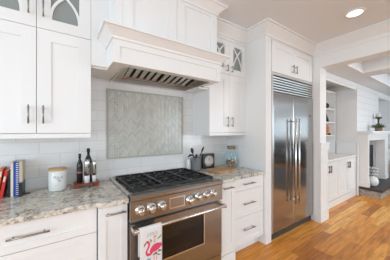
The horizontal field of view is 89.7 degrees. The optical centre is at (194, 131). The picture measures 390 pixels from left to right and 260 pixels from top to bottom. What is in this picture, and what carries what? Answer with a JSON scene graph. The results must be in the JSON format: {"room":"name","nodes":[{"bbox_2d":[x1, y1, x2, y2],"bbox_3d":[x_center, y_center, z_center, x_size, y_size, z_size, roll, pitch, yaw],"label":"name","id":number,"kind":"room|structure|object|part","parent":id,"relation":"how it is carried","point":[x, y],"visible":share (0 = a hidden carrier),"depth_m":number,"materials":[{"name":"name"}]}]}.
{"room":"kitchen","nodes":[
{"label":"kitchen","id":0,"kind":"room"},
{"bbox_2d":[0,77,227,192],"bbox_3d":[-0.964,0.040,2.074,5.960,2.760,0.130,0,0,-35],"label":"wall","id":1,"kind":"structure","parent":0,"point":[39,154],"depth_m":2.00,"materials":[{"name":"tile"}]},
{"bbox_2d":[0,0,90,138],"bbox_3d":[-1.251,-0.615,1.563,0.711,1.330,0.384,0,0,-35],"label":"upper cabinet","id":2,"kind":"object","parent":1,"relation":"attached to","point":[45,45],"visible":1,"depth_m":1.47,"materials":[{"name":"white wood"}]},
{"bbox_3d":[-1.318,-0.981,1.347,0.194,0.271,0.003,0,0,-34],"label":"pane","id":3,"kind":"part","parent":2,"relation":"part of","materials":[{"name":"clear glass"}]},
{"bbox_3d":[-1.314,-0.973,1.342,0.354,0.414,0.020,0,0,-34],"label":"glass door","id":4,"kind":"part","parent":2,"relation":"part of","materials":[{"name":"white paint"}]},
{"bbox_3d":[-1.314,-0.375,1.342,0.354,0.774,0.020,0,0,-34],"label":"door","id":5,"kind":"part","parent":2,"relation":"part of","materials":[{"name":"white paint"}]},
{"bbox_3d":[-1.187,-0.124,1.396,0.011,0.132,0.036,0,0,-34],"label":"handle","id":6,"kind":"part","parent":2,"relation":"part of","materials":[{"name":"silver metal"}]},
{"bbox_3d":[-1.117,-0.911,1.444,0.011,0.138,0.036,0,0,-34],"label":"handle","id":7,"kind":"part","parent":2,"relation":"part of","materials":[{"name":"silver metal"}]},
{"bbox_3d":[-1.117,-0.124,1.444,0.011,0.132,0.036,0,0,-34],"label":"handle","id":8,"kind":"part","parent":2,"relation":"part of","materials":[{"name":"silver metal"}]},
{"bbox_3d":[-1.262,0.033,1.580,0.710,0.034,0.345,0,0,-34],"label":"light rail","id":9,"kind":"part","parent":2,"relation":"part of","materials":[{"name":"white paint"}]},
{"bbox_3d":[-1.020,-0.973,1.544,0.352,0.414,0.020,0,0,-34],"label":"glass door","id":10,"kind":"part","parent":2,"relation":"part of","materials":[{"name":"white paint"}]},
{"bbox_3d":[-1.020,-0.375,1.544,0.352,0.774,0.020,0,0,-34],"label":"door","id":11,"kind":"part","parent":2,"relation":"part of","materials":[{"name":"white paint"}]},
{"bbox_3d":[-1.024,-0.981,1.550,0.192,0.271,0.003,0,0,-34],"label":"pane","id":12,"kind":"part","parent":2,"relation":"part of","materials":[{"name":"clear glass"}]},
{"bbox_2d":[107,88,182,158],"bbox_3d":[-0.534,-0.079,2.280,0.910,0.730,0.016,0,0,-35],"label":"mosaic tile panel","id":13,"kind":"object","parent":1,"relation":"attached to","point":[139,124],"visible":1,"depth_m":2.23,"materials":[{"name":"white tile"}]},
{"bbox_2d":[91,0,230,93],"bbox_3d":[-0.341,-0.922,2.010,1.291,0.835,0.679,0,0,-35],"label":"range hood","id":14,"kind":"object","parent":1,"relation":"attached to","point":[159,44],"depth_m":1.78,"materials":[{"name":"white paint"}]},
{"bbox_3d":[-0.671,-0.605,1.841,0.087,0.110,0.453,0,0,-34],"label":"blank plate","id":15,"kind":"part","parent":14,"relation":"part of","materials":[{"name":"silver metal"}]},
{"bbox_3d":[-0.378,-1.035,1.706,0.490,0.510,0.020,0,0,-34],"label":"panel door","id":16,"kind":"part","parent":14,"relation":"part of","materials":[{"name":"white paint"}]},
{"bbox_3d":[0.029,-1.035,1.986,0.490,0.510,0.020,0,0,-34],"label":"panel door","id":17,"kind":"part","parent":14,"relation":"part of","materials":[{"name":"white paint"}]},
{"bbox_2d":[193,34,245,135],"bbox_3d":[0.350,-0.615,2.664,0.641,1.330,0.384,0,0,-35],"label":"upper cabinet","id":18,"kind":"object","parent":1,"relation":"attached to","point":[218,110],"visible":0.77,"depth_m":2.53,"materials":[{"name":"white wood"}]},
{"bbox_3d":[0.077,-0.590,2.497,0.001,1.280,0.349,0,0,-34],"label":"panel","id":19,"kind":"part","parent":18,"relation":"part of","materials":[{"name":"white paint"}]},
{"bbox_3d":[0.302,-0.362,2.453,0.320,0.747,0.020,0,0,-34],"label":"door","id":20,"kind":"part","parent":18,"relation":"part of","materials":[{"name":"white paint"}]},
{"bbox_3d":[0.298,-0.962,2.458,0.176,0.302,0.003,0,0,-34],"label":"pane","id":21,"kind":"part","parent":18,"relation":"part of","materials":[{"name":"clear glass"}]},
{"bbox_3d":[0.302,-0.954,2.453,0.320,0.431,0.020,0,0,-34],"label":"glass door","id":22,"kind":"part","parent":18,"relation":"part of","materials":[{"name":"white paint"}]},
{"bbox_3d":[0.340,0.033,2.680,0.640,0.034,0.345,0,0,-34],"label":"light rail","id":23,"kind":"part","parent":18,"relation":"part of","materials":[{"name":"white paint"}]},
{"bbox_3d":[0.563,-0.962,2.640,0.172,0.302,0.003,0,0,-34],"label":"pane","id":24,"kind":"part","parent":18,"relation":"part of","materials":[{"name":"clear glass"}]},
{"bbox_3d":[0.567,-0.954,2.635,0.316,0.431,0.020,0,0,-34],"label":"glass door","id":25,"kind":"part","parent":18,"relation":"part of","materials":[{"name":"white paint"}]},
{"bbox_3d":[0.567,-0.362,2.635,0.316,0.747,0.020,0,0,-34],"label":"door","id":26,"kind":"part","parent":18,"relation":"part of","materials":[{"name":"white paint"}]},
{"bbox_2d":[217,0,389,75],"bbox_3d":[3.469,-1.390,1.043,12.500,0.100,6.850,0,0,-35],"label":"ceiling","id":27,"kind":"structure","parent":0,"point":[319,21],"depth_m":2.25,"materials":[{"name":"white paint"}]},
{"bbox_2d":[344,7,365,17],"bbox_3d":[1.801,-1.334,2.208,0.196,0.012,0.196,0,0,-35],"label":"recessed light","id":28,"kind":"object","parent":27,"relation":"in","point":[358,11],"visible":1,"depth_m":2.19,"materials":[{"name":"white paint"}]},
{"bbox_2d":[326,55,389,100],"bbox_3d":[5.984,-1.212,2.814,5.950,0.255,6.520,0,0,-35],"label":"ceiling beams","id":29,"kind":"structure","parent":27,"relation":"attached to","point":[345,72],"depth_m":3.73,"materials":[{"name":"white paint"}]},
{"bbox_2d":[235,194,389,259],"bbox_3d":[3.413,1.450,1.126,12.100,0.060,6.650,0,0,-35],"label":"floor","id":30,"kind":"structure","parent":0,"point":[358,227],"depth_m":2.60,"materials":[{"name":"brown wood"}]},
{"bbox_2d":[0,208,96,259],"bbox_3d":[-1.186,0.979,1.432,0.768,0.883,0.675,0,0,-35],"label":"base cabinet","id":31,"kind":"object","parent":30,"relation":"on","point":[69,236],"visible":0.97,"depth_m":1.26,"materials":[{"name":"white paint"}]},
{"bbox_3d":[-0.995,0.620,1.176,0.202,0.012,0.037,0,0,-34],"label":"handle","id":32,"kind":"part","parent":31,"relation":"part of","materials":[{"name":"silver metal"}]},
{"bbox_3d":[-1.010,0.859,1.199,0.733,0.283,0.020,0,0,-34],"label":"drawer","id":33,"kind":"part","parent":31,"relation":"part of","materials":[{"name":"white paint"}]},
{"bbox_2d":[97,204,126,259],"bbox_3d":[-0.773,0.979,1.694,0.200,0.883,0.710,0,0,-35],"label":"base cabinet","id":34,"kind":"object","parent":30,"relation":"on","point":[111,221],"visible":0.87,"depth_m":1.43,"materials":[{"name":"white paint"}]},
{"bbox_3d":[-0.575,0.594,1.422,0.140,0.012,0.037,0,0,-34],"label":"handle","id":35,"kind":"part","parent":34,"relation":"part of","materials":[{"name":"silver metal"}]},
{"bbox_2d":[110,168,226,259],"bbox_3d":[-0.284,0.939,1.971,0.908,0.962,0.806,0,0,-35],"label":"range cooker","id":36,"kind":"object","parent":30,"relation":"on","point":[188,206],"visible":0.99,"depth_m":1.74,"materials":[{"name":"silver metal"}]},
{"bbox_3d":[-0.402,0.598,1.466,0.080,0.080,0.051,0,0,-34],"label":"knob","id":37,"kind":"part","parent":36,"relation":"part of","materials":[{"name":"silver metal"}]},
{"bbox_2d":[138,222,161,259],"bbox_3d":[-0.332,0.879,1.462,0.172,0.361,0.046,0,0,-35],"label":"tea towel","id":38,"kind":"object","parent":36,"relation":"hanging from","point":[150,236],"visible":1,"depth_m":1.44,"materials":[{"name":"white fabric"}]},
{"bbox_2d":[146,241,161,255],"bbox_3d":[-0.305,0.853,1.456,0.131,0.115,0.006,0,0,-34],"label":"print","id":39,"kind":"object","parent":38,"relation":"attached to","point":[153,248],"depth_m":1.46,"materials":[{"name":"pink fabric"}]},
{"bbox_3d":[-0.329,0.598,1.516,0.080,0.080,0.051,0,0,-34],"label":"knob","id":40,"kind":"part","parent":36,"relation":"part of","materials":[{"name":"silver metal"}]},
{"bbox_3d":[-0.255,0.598,1.567,0.080,0.080,0.051,0,0,-34],"label":"knob","id":41,"kind":"part","parent":36,"relation":"part of","materials":[{"name":"silver metal"}]},
{"bbox_2d":[110,170,216,196],"bbox_3d":[-0.320,0.497,2.023,0.908,0.054,0.678,0,0,-34],"label":"cooktop","id":42,"kind":"object","parent":36,"relation":"in","point":[146,182],"depth_m":1.90,"materials":[{"name":"black metal"}]},
{"bbox_3d":[-0.117,0.959,1.727,0.904,0.522,0.039,0,0,-34],"label":"oven door","id":43,"kind":"part","parent":36,"relation":"part of","materials":[{"name":"silver metal"}]},
{"bbox_3d":[-0.117,0.581,1.727,0.908,0.194,0.080,0,0,-34],"label":"control panel","id":44,"kind":"part","parent":36,"relation":"part of","materials":[{"name":"silver metal"}]},
{"bbox_3d":[-0.116,0.905,1.726,0.452,0.279,0.024,0,0,-34],"label":"door glass","id":45,"kind":"part","parent":36,"relation":"part of","materials":[{"name":"black glass"}]},
{"bbox_3d":[-0.105,0.905,1.709,0.477,0.304,0.004,0,0,-34],"label":"window trim","id":46,"kind":"part","parent":36,"relation":"part of","materials":[{"name":"silver metal"}]},
{"bbox_3d":[-0.032,0.608,1.720,0.084,0.084,0.051,0,0,-34],"label":"knob","id":47,"kind":"part","parent":36,"relation":"part of","materials":[{"name":"silver metal"}]},
{"bbox_3d":[0.042,0.592,1.771,0.074,0.074,0.051,0,0,-34],"label":"knob","id":48,"kind":"part","parent":36,"relation":"part of","materials":[{"name":"silver metal"}]},
{"bbox_3d":[0.114,0.592,1.820,0.074,0.074,0.051,0,0,-34],"label":"knob","id":49,"kind":"part","parent":36,"relation":"part of","materials":[{"name":"silver metal"}]},
{"bbox_3d":[0.187,0.592,1.871,0.074,0.074,0.051,0,0,-34],"label":"knob","id":50,"kind":"part","parent":36,"relation":"part of","materials":[{"name":"silver metal"}]},
{"bbox_3d":[-0.118,1.272,1.729,0.904,0.087,0.034,0,0,-34],"label":"drawer","id":51,"kind":"part","parent":36,"relation":"part of","materials":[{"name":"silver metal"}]},
{"bbox_2d":[220,182,234,259],"bbox_3d":[0.162,0.979,2.337,0.230,0.883,0.710,0,0,-35],"label":"base cabinet","id":52,"kind":"object","parent":30,"relation":"on","point":[228,189],"visible":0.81,"depth_m":2.09,"materials":[{"name":"white paint"}]},
{"bbox_2d":[235,175,262,251],"bbox_3d":[0.473,0.979,2.571,0.544,0.883,0.675,0,0,-35],"label":"base cabinet","id":53,"kind":"object","parent":30,"relation":"on","point":[248,191],"visible":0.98,"depth_m":2.33,"materials":[{"name":"white paint"}]},
{"bbox_2d":[191,165,264,183],"bbox_3d":[0.384,0.518,2.493,0.777,0.036,0.704,0,0,-35],"label":"countertop","id":54,"kind":"structure","parent":53,"relation":"on","point":[241,172],"depth_m":2.33,"materials":[{"name":"stone"}]},
{"bbox_2d":[186,159,190,169],"bbox_3d":[-0.085,0.429,2.548,0.062,0.140,0.062,0,0,-35],"label":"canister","id":55,"kind":"object","parent":54,"relation":"on","point":[188,161],"visible":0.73,"depth_m":2.52,"materials":[{"name":"white ceramic"}]},
{"bbox_2d":[192,157,200,170],"bbox_3d":[0.018,0.419,2.542,0.130,0.160,0.130,0,0,-35],"label":"utensil crock","id":56,"kind":"object","parent":54,"relation":"on","point":[196,162],"visible":0.89,"depth_m":2.49,"materials":[{"name":"grey ceramic"}]},
{"bbox_2d":[202,153,213,168],"bbox_3d":[0.181,0.401,2.688,0.192,0.197,0.045,0,0,-32],"label":"clock","id":57,"kind":"object","parent":54,"relation":"on","point":[208,158],"visible":1,"depth_m":2.67,"materials":[{"name":"black plastic"}]},
{"bbox_2d":[207,166,236,173],"bbox_3d":[0.342,0.488,2.504,0.350,0.022,0.230,0,0,-41],"label":"cutting board","id":58,"kind":"object","parent":54,"relation":"on","point":[223,169],"visible":0.99,"depth_m":2.46,"materials":[{"name":"brown wood"}]},
{"bbox_3d":[0.637,1.141,2.331,0.534,0.309,0.020,0,0,-34],"label":"drawer","id":59,"kind":"part","parent":53,"relation":"part of","materials":[{"name":"white paint"}]},
{"bbox_3d":[0.637,0.832,2.331,0.534,0.300,0.020,0,0,-34],"label":"drawer","id":60,"kind":"part","parent":53,"relation":"part of","materials":[{"name":"white paint"}]},
{"bbox_3d":[0.637,0.609,2.331,0.534,0.138,0.020,0,0,-34],"label":"drawer","id":61,"kind":"part","parent":53,"relation":"part of","materials":[{"name":"white paint"}]},
{"bbox_2d":[228,35,312,244],"bbox_3d":[1.209,0.070,3.059,1.218,2.700,0.705,0,0,-35],"label":"surround","id":62,"kind":"object","parent":30,"relation":"on","point":[265,55],"visible":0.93,"depth_m":2.57,"materials":[{"name":"white paint"}]},
{"bbox_3d":[0.743,0.070,2.761,0.113,2.700,0.669,0,0,-34],"label":"panel","id":63,"kind":"part","parent":62,"relation":"part of","materials":[{"name":"white paint"}]},
{"bbox_3d":[1.200,-0.985,2.681,0.515,0.410,0.020,0,0,-34],"label":"door","id":64,"kind":"part","parent":62,"relation":"part of","materials":[{"name":"white paint"}]},
{"bbox_3d":[1.644,-0.985,2.986,0.557,0.410,0.020,0,0,-34],"label":"door","id":65,"kind":"part","parent":62,"relation":"part of","materials":[{"name":"white paint"}]},
{"bbox_2d":[271,72,312,239],"bbox_3d":[1.272,0.330,3.067,1.100,2.180,0.746,0,0,-35],"label":"refrigerator","id":66,"kind":"object","parent":30,"relation":"on","point":[291,99],"visible":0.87,"depth_m":2.74,"materials":[{"name":"silver metal"}]},
{"bbox_3d":[1.191,0.400,2.685,0.460,1.830,0.060,0,0,-34],"label":"door","id":67,"kind":"part","parent":66,"relation":"part of","materials":[{"name":"silver metal"}]},
{"bbox_3d":[1.415,1.371,2.860,1.080,0.098,0.020,0,0,-34],"label":"kick plate","id":68,"kind":"part","parent":66,"relation":"part of","materials":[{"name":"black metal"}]},
{"bbox_3d":[1.381,0.410,2.734,0.021,1.180,0.073,0,0,-34],"label":"handle","id":69,"kind":"part","parent":66,"relation":"part of","materials":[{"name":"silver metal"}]},
{"bbox_3d":[1.460,0.410,2.789,0.021,1.180,0.073,0,0,-34],"label":"handle","id":70,"kind":"part","parent":66,"relation":"part of","materials":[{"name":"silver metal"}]},
{"bbox_3d":[1.622,0.400,2.981,0.574,1.830,0.060,0,0,-34],"label":"door","id":71,"kind":"part","parent":66,"relation":"part of","materials":[{"name":"silver metal"}]},
{"bbox_2d":[328,153,356,208],"bbox_3d":[2.674,0.970,4.098,1.850,0.900,0.653,0,0,-35],"label":"base cabinet","id":72,"kind":"object","parent":30,"relation":"on","point":[341,167],"visible":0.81,"depth_m":3.95,"materials":[{"name":"white paint"}]},
{"bbox_3d":[2.266,0.932,3.480,0.452,0.715,0.020,0,0,-34],"label":"door","id":73,"kind":"part","parent":72,"relation":"part of","materials":[{"name":"white paint"}]},
{"bbox_3d":[2.643,0.932,3.739,0.452,0.715,0.020,0,0,-34],"label":"door","id":74,"kind":"part","parent":72,"relation":"part of","materials":[{"name":"white paint"}]},
{"bbox_3d":[2.833,1.360,3.867,1.850,0.120,0.024,0,0,-34],"label":"baseboard","id":75,"kind":"part","parent":72,"relation":"part of","materials":[{"name":"white paint"}]},
{"bbox_2d":[328,153,356,161],"bbox_3d":[2.668,0.537,4.107,1.850,0.034,0.631,0,0,-34],"label":"countertop","id":76,"kind":"structure","parent":72,"relation":"on","point":[331,156],"depth_m":4.08,"materials":[{"name":"white stone"}]},
{"bbox_2d":[326,90,334,152],"bbox_3d":[2.799,-0.210,4.447,1.252,1.459,0.219,0,0,-35],"label":"bookcase","id":77,"kind":"object","parent":76,"relation":"on","point":[330,96],"visible":0.19,"depth_m":4.74,"materials":[{"name":"white paint"}]},
{"bbox_3d":[3.021,0.932,3.998,0.452,0.715,0.020,0,0,-34],"label":"door","id":78,"kind":"part","parent":72,"relation":"part of","materials":[{"name":"white paint"}]},
{"bbox_3d":[3.397,0.932,4.257,0.452,0.715,0.020,0,0,-34],"label":"door","id":79,"kind":"part","parent":72,"relation":"part of","materials":[{"name":"white paint"}]},
{"bbox_2d":[356,131,389,198],"bbox_3d":[4.503,0.705,4.738,1.870,1.430,0.429,0,0,-35],"label":"fireplace","id":80,"kind":"object","parent":30,"relation":"on","point":[378,139],"visible":0.79,"depth_m":4.37,"materials":[{"name":"paint"}]},
{"bbox_3d":[3.748,0.710,4.359,0.105,1.019,0.199,0,0,-34],"label":"mantel leg","id":81,"kind":"part","parent":80,"relation":"part of","materials":[{"name":"white paint"}]},
{"bbox_2d":[369,145,372,175],"bbox_3d":[4.238,0.774,4.763,0.460,0.889,0.030,0,0,-35],"label":"fire screen","id":82,"kind":"object","parent":80,"relation":"on","point":[370,146],"visible":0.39,"depth_m":4.78,"materials":[{"name":"black metal"}]},
{"bbox_2d":[356,131,389,132],"bbox_3d":[4.386,0.012,4.749,1.689,0.044,0.279,0,0,-34],"label":"mantel shelf","id":83,"kind":"object","parent":80,"relation":"attached to","point":[356,131],"depth_m":4.33,"materials":[{"name":"white paint"}]},
{"bbox_2d":[369,176,378,185],"bbox_3d":[3.987,1.109,4.403,0.216,0.219,0.216,0,0,-35],"label":"jar","id":84,"kind":"object","parent":80,"relation":"on","point":[374,181],"visible":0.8,"depth_m":4.33,"materials":[{"name":"white ceramic"}]},
{"bbox_2d":[369,166,378,175],"bbox_3d":[4.179,1.022,4.583,0.172,0.394,0.172,0,0,-8],"label":"ornament","id":85,"kind":"object","parent":80,"relation":"on","point":[371,168],"visible":0.87,"depth_m":4.56,"materials":[{"name":"white ceramic"}]},
{"bbox_2d":[370,123,385,130],"bbox_3d":[4.397,-0.110,4.719,0.306,0.197,0.332,0,0,26],"label":"potted plant","id":86,"kind":"object","parent":80,"relation":"on","point":[378,127],"visible":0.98,"depth_m":4.67,"materials":[{"name":"green plant"}]},
{"bbox_2d":[388,147,389,176],"bbox_3d":[5.600,0.970,6.109,1.750,0.900,0.653,0,0,-35],"label":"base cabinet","id":87,"kind":"object","parent":30,"relation":"on","point":[388,147],"visible":0.07,"depth_m":5.99,"materials":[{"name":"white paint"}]},
{"bbox_3d":[-2.199,0.928,0.770,1.647,0.783,0.618,0,0,-34],"label":"base cabinet","id":88,"kind":"object","parent":30,"relation":"on","visible":0},
{"bbox_2d":[0,180,128,226],"bbox_3d":[-1.772,0.518,1.011,2.624,0.036,0.704,0,0,-35],"label":"countertop","id":89,"kind":"structure","parent":88,"relation":"on","point":[40,203],"depth_m":1.40,"materials":[{"name":"stone"}]},
{"bbox_2d":[0,166,6,189],"bbox_3d":[-1.497,0.388,1.513,0.047,0.222,0.141,0,0,-35],"label":"cookbook","id":90,"kind":"object","parent":89,"relation":"on","point":[2,170],"visible":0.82,"depth_m":1.48,"materials":[{"name":"orange"}]},
{"bbox_2d":[0,168,10,197],"bbox_3d":[-1.476,0.397,1.528,0.051,0.205,0.141,0,0,-35],"label":"cookbook","id":91,"kind":"object","parent":89,"relation":"on","point":[4,187],"visible":0.94,"depth_m":1.48,"materials":[{"name":"red paper"}]},
{"bbox_2d":[8,170,10,196],"bbox_3d":[-1.451,0.405,1.545,0.016,0.190,0.140,0,0,-35],"label":"cookbook","id":92,"kind":"object","parent":89,"relation":"on","point":[9,172],"visible":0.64,"depth_m":1.49,"materials":[{"name":"black paper"}]},
{"bbox_2d":[11,160,16,196],"bbox_3d":[-1.438,0.368,1.554,0.015,0.262,0.140,0,0,-35],"label":"cookbook","id":93,"kind":"object","parent":89,"relation":"on","point":[16,160],"visible":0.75,"depth_m":1.50,"materials":[{"name":"beige paper"}]},
{"bbox_2d":[13,161,18,196],"bbox_3d":[-1.417,0.368,1.566,0.030,0.262,0.144,0,0,-35],"label":"binder","id":94,"kind":"object","parent":89,"relation":"on","point":[16,163],"visible":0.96,"depth_m":1.51,"materials":[{"name":"blue paper"}]},
{"bbox_2d":[19,159,24,181],"bbox_3d":[-1.395,0.365,1.583,0.020,0.268,0.140,0,0,-35],"label":"cookbook","id":95,"kind":"object","parent":89,"relation":"on","point":[21,162],"visible":0.66,"depth_m":1.53,"materials":[{"name":"beige paper"}]},
{"bbox_2d":[19,179,30,196],"bbox_3d":[-1.354,0.447,1.570,0.056,0.105,0.152,0,0,-25],"label":"bookend","id":96,"kind":"object","parent":89,"relation":"on","point":[22,192],"visible":1,"depth_m":1.51,"materials":[{"name":"black metal"}]},
{"bbox_2d":[48,167,66,191],"bbox_3d":[-1.185,0.407,1.692,0.138,0.184,0.138,0,0,-35],"label":"canister","id":97,"kind":"object","parent":89,"relation":"on","point":[57,176],"visible":1,"depth_m":1.64,"materials":[{"name":"white ceramic"}]},
{"bbox_3d":[-1.185,0.323,1.692,0.138,0.016,0.138,0,0,-34],"label":"lid","id":98,"kind":"part","parent":97,"relation":"part of","materials":[{"name":"brown wood"}]},
{"bbox_2d":[73,179,99,188],"bbox_3d":[-0.992,0.479,1.790,0.203,0.042,0.135,0,0,-35],"label":"rack","id":99,"kind":"object","parent":89,"relation":"on","point":[76,184],"visible":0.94,"depth_m":1.75,"materials":[{"name":"brown wood"}]},
{"bbox_2d":[77,154,82,181],"bbox_3d":[-1.049,0.330,1.784,0.050,0.256,0.050,0,0,-35],"label":"oil bottle","id":100,"kind":"object","parent":99,"relation":"on","point":[79,163],"visible":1,"depth_m":1.77,"materials":[{"name":"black glass"}]},
{"bbox_2d":[84,159,89,182],"bbox_3d":[-0.970,0.354,1.760,0.045,0.207,0.044,0,0,-35],"label":"pepper mill","id":101,"kind":"object","parent":99,"relation":"on","point":[87,161],"visible":1,"depth_m":1.74,"materials":[{"name":"silver metal"}]},
{"bbox_2d":[85,148,91,180],"bbox_3d":[-0.996,0.307,1.830,0.061,0.301,0.061,0,0,-35],"label":"oil bottle","id":102,"kind":"object","parent":99,"relation":"on","point":[88,156],"visible":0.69,"depth_m":1.82,"materials":[{"name":"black glass"}]},
{"bbox_2d":[92,160,95,181],"bbox_3d":[-0.925,0.361,1.800,0.034,0.192,0.033,0,0,-35],"label":"pepper mill","id":103,"kind":"object","parent":99,"relation":"on","point":[94,161],"visible":1,"depth_m":1.79,"materials":[{"name":"white ceramic"}]},
{"bbox_2d":[329,83,357,194],"bbox_3d":[3.481,0.169,4.625,0.022,2.503,0.560,0,0,-35],"label":"wall","id":104,"kind":"structure","parent":0,"point":[346,99],"depth_m":4.55,"materials":[{"name":"white paint"}]},
{"bbox_2d":[336,141,356,154],"bbox_3d":[3.506,0.372,4.536,0.037,0.295,0.395,0,0,-35],"label":"backsplash","id":105,"kind":"structure","parent":104,"relation":"attached to","point":[343,147],"depth_m":4.52,"materials":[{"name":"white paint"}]},
{"bbox_2d":[311,36,389,219],"bbox_3d":[3.445,0.040,1.069,0.210,2.760,6.520,0,0,-35],"label":"wall","id":106,"kind":"structure","parent":0,"point":[377,48],"depth_m":3.06,"materials":[{"name":"white paint"}]},
{"bbox_2d":[217,17,389,57],"bbox_3d":[2.659,-1.272,0.318,1.942,0.135,6.172,0,0,-35],"label":"crown molding","id":107,"kind":"structure","parent":106,"relation":"attached to","point":[269,27],"depth_m":2.57,"materials":[{"name":"white paint"}]},
{"bbox_2d":[313,142,329,222],"bbox_3d":[2.036,0.799,3.149,0.300,1.242,0.120,0,0,-35],"label":"trim","id":108,"kind":"structure","parent":106,"relation":"attached to","point":[321,208],"depth_m":3.09,"materials":[{"name":"white paint"}]},
{"bbox_2d":[346,64,389,86],"bbox_3d":[4.865,-1.109,3.744,5.140,0.062,1.820,0,0,-35],"label":"trim","id":109,"kind":"structure","parent":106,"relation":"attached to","point":[352,66],"depth_m":3.52,"materials":[{"name":"white paint"}]},
{"bbox_2d":[326,72,389,130],"bbox_3d":[4.107,0.168,5.104,5.450,2.504,0.620,0,0,-35],"label":"wall","id":110,"kind":"structure","parent":0,"point":[368,99],"depth_m":4.74,"materials":[{"name":"white paint"}]},
{"bbox_2d":[357,143,358,194],"bbox_3d":[3.635,0.840,4.379,0.048,1.160,0.029,0,0,-35],"label":"trim","id":111,"kind":"structure","parent":110,"relation":"attached to","point":[357,143],"depth_m":4.36,"materials":[{"name":"white paint"}]},
{"bbox_2d":[379,101,389,146],"bbox_3d":[8.537,0.040,4.527,0.200,2.760,6.850,0,0,-35],"label":"wall","id":112,"kind":"structure","parent":0,"point":[384,106],"depth_m":6.95,"materials":[{"name":"white paint"}]}
]}

